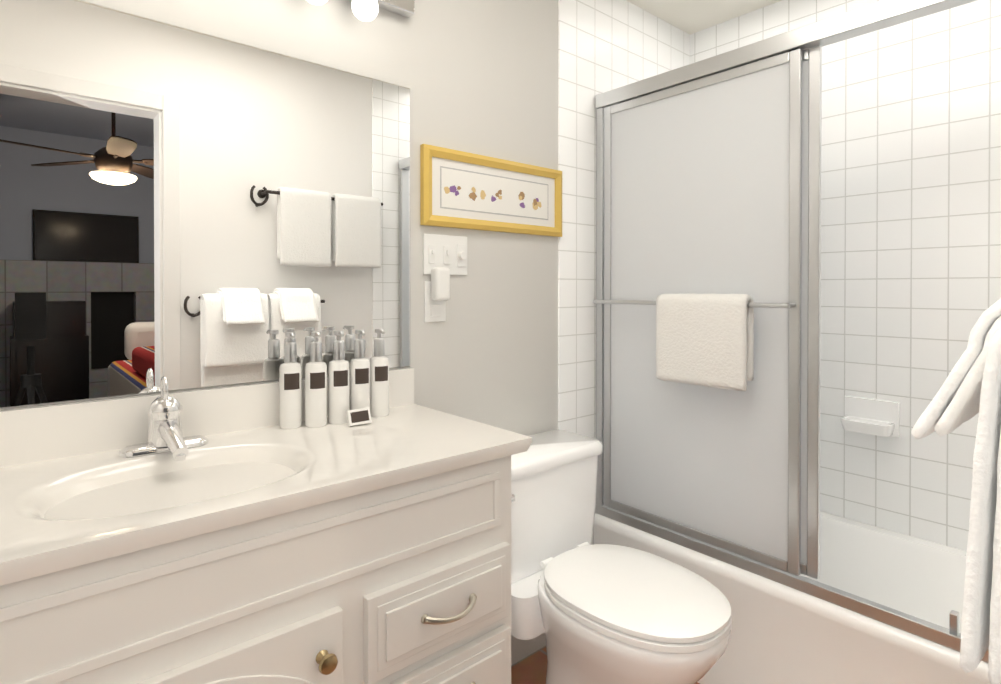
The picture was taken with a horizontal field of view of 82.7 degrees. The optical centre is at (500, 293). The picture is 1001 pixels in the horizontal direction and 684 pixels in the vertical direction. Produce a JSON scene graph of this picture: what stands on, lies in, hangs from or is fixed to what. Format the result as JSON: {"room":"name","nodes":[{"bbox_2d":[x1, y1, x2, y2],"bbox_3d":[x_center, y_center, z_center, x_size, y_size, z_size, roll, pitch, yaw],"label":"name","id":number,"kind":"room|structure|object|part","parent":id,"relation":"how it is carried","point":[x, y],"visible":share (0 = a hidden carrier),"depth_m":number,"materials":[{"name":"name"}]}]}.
{"room":"bathroom","nodes":[
{"label":"bathroom","id":0,"kind":"room"},
{"bbox_2d":[0,0,557,664],"bbox_3d":[-0.234,0.038,1.679,2.950,2.360,0.107,0,1,-41],"label":"wall","id":1,"kind":"structure","parent":0,"point":[182,208],"depth_m":1.32,"materials":[{"name":"grey paint"}]},
{"bbox_2d":[307,0,414,21],"bbox_3d":[-0.687,-0.740,1.137,1.244,0.140,0.127,0,1,-41],"label":"sconce","id":2,"kind":"object","parent":1,"relation":"attached to","point":[365,10],"visible":1,"depth_m":1.40,"materials":[{"name":"white glass"}]},
{"bbox_2d":[424,267,449,321],"bbox_3d":[-0.176,0.004,1.634,0.072,0.157,0.049,0,1,-41],"label":"electrical outlet plate","id":3,"kind":"object","parent":1,"relation":"attached to","point":[436,292],"visible":1,"depth_m":1.63,"materials":[{"name":"white plastic"}]},
{"bbox_2d":[423,234,466,274],"bbox_3d":[-0.156,-0.112,1.668,0.156,0.116,0.022,0,1,-41],"label":"switch plate","id":4,"kind":"object","parent":1,"relation":"attached to","point":[448,251],"visible":1,"depth_m":1.67,"materials":[{"name":"white plastic"}]},
{"bbox_2d":[420,144,561,236],"bbox_3d":[-0.005,-0.309,1.796,0.570,0.228,0.023,0,1,-41],"label":"picture frame","id":5,"kind":"object","parent":1,"relation":"attached to","point":[463,190],"visible":1,"depth_m":1.76,"materials":[{"name":"painted wood"},{"name":"glass"},{"name":"paper"}]},
{"bbox_2d":[440,166,547,219],"bbox_3d":[-0.005,-0.309,1.797,0.446,0.122,0.002,0,1,-41],"label":"art","id":6,"kind":"object","parent":5,"relation":"attached to","point":[468,191],"depth_m":1.78,"materials":[{"name":"white paper"}]},
{"bbox_2d":[511,646,699,683],"bbox_3d":[0.266,1.247,1.107,2.950,0.050,1.640,0,1,-41],"label":"floor","id":7,"kind":"structure","parent":0,"point":[531,668],"depth_m":1.84,"materials":[{"name":"wood"}]},
{"bbox_2d":[0,329,531,683],"bbox_3d":[-0.574,0.658,0.976,1.305,1.130,0.530,0,1,-41],"label":"bathroom vanity","id":8,"kind":"object","parent":7,"relation":"on","point":[339,524],"visible":1,"depth_m":0.99,"materials":[{"name":"white paint"}]},
{"bbox_2d":[119,376,208,460],"bbox_3d":[-0.634,0.238,1.095,0.156,0.146,0.170,0,1,-41],"label":"faucet","id":9,"kind":"object","parent":8,"relation":"on","point":[166,441],"depth_m":1.11,"materials":[{"name":"silver metal"}]},
{"bbox_2d":[511,430,731,683],"bbox_3d":[0.257,0.847,1.556,0.489,0.744,0.727,0,1,-41],"label":"toilet","id":10,"kind":"object","parent":7,"relation":"on","point":[605,614],"visible":0.85,"depth_m":1.48,"materials":[{"name":"white ceramic"}]},
{"bbox_3d":[0.010,0.566,1.534,0.090,0.034,0.030,0,1,-41],"label":"lever","id":11,"kind":"part","parent":10,"relation":"part of","materials":[{"name":"silver metal"}]},
{"bbox_3d":[0.092,0.664,1.756,0.452,0.298,0.198,0,1,-41],"label":"tank","id":12,"kind":"part","parent":10,"relation":"part of","materials":[{"name":"white ceramic"}]},
{"bbox_3d":[0.095,0.493,1.753,0.474,0.040,0.213,0,1,-41],"label":"lid","id":13,"kind":"part","parent":10,"relation":"part of","materials":[{"name":"white ceramic"}]},
{"bbox_3d":[0.329,1.004,1.484,0.374,0.430,0.519,0,1,-41],"label":"bowl","id":14,"kind":"part","parent":10,"relation":"part of","materials":[{"name":"white ceramic"}]},
{"bbox_3d":[0.341,0.764,1.468,0.376,0.047,0.486,0,1,-41],"label":"seat","id":15,"kind":"part","parent":10,"relation":"part of","materials":[{"name":"white plastic"}]},
{"bbox_2d":[593,0,990,683],"bbox_3d":[1.022,0.245,1.764,0.730,1.945,1.400,0,1,-41],"label":"bathtub","id":16,"kind":"object","parent":7,"relation":"on","point":[707,300],"visible":0.98,"depth_m":1.71,"materials":[{"name":"white glass"}]},
{"bbox_3d":[0.607,0.053,1.832,0.005,1.407,0.631,0,1,-41],"label":"door glass","id":17,"kind":"part","parent":16,"relation":"part of","materials":[{"name":"white glass"}]},
{"bbox_2d":[656,293,753,390],"bbox_3d":[0.613,0.140,1.727,0.064,0.278,0.291,0,1,-41],"label":"towel","id":18,"kind":"object","parent":16,"relation":"hanging from","point":[707,340],"depth_m":1.69,"materials":[{"name":"white fabric"}]},
{"bbox_3d":[0.649,0.053,1.816,0.005,1.407,0.636,0,1,-41],"label":"door glass","id":19,"kind":"part","parent":16,"relation":"part of","materials":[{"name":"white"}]},
{"bbox_2d":[627,0,780,34],"bbox_3d":[0.227,-1.163,1.135,2.950,0.050,1.520,0,1,-41],"label":"ceiling","id":20,"kind":"structure","parent":0,"point":[690,17],"depth_m":2.31,"materials":[{"name":"white paint"}]},
{"bbox_2d":[690,0,1000,550],"bbox_3d":[1.339,0.035,2.035,0.100,2.360,1.420,0,1,-41],"label":"wall","id":21,"kind":"structure","parent":0,"point":[911,208],"depth_m":1.93,"materials":[{"name":"tile"}]},
{"bbox_2d":[558,0,689,544],"bbox_3d":[0.522,0.034,2.264,0.840,2.360,0.006,0,1,-41],"label":"wall tile","id":22,"kind":"structure","parent":21,"relation":"attached to","point":[605,45],"depth_m":2.07,"materials":[{"name":"white tile"}]},
{"bbox_2d":[841,395,899,437],"bbox_3d":[1.273,0.431,1.971,0.087,0.120,0.165,0,1,-41],"label":"soap dish","id":23,"kind":"object","parent":21,"relation":"attached to","point":[877,417],"visible":1,"depth_m":1.97,"materials":[{"name":"white ceramic"}]},
{"bbox_3d":[0.190,-0.145,0.028,5.600,2.750,0.120,0,1,-41],"label":"wall","id":24,"kind":"structure","parent":0,"visible":0},
{"bbox_2d":[912,299,1000,683],"bbox_3d":[0.619,0.234,0.618,0.614,0.488,0.208,0,1,-41],"label":"towel","id":25,"kind":"object","parent":24,"relation":"attached to","point":[970,388],"visible":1,"depth_m":0.49,"materials":[{"name":"white fabric"}]}
]}

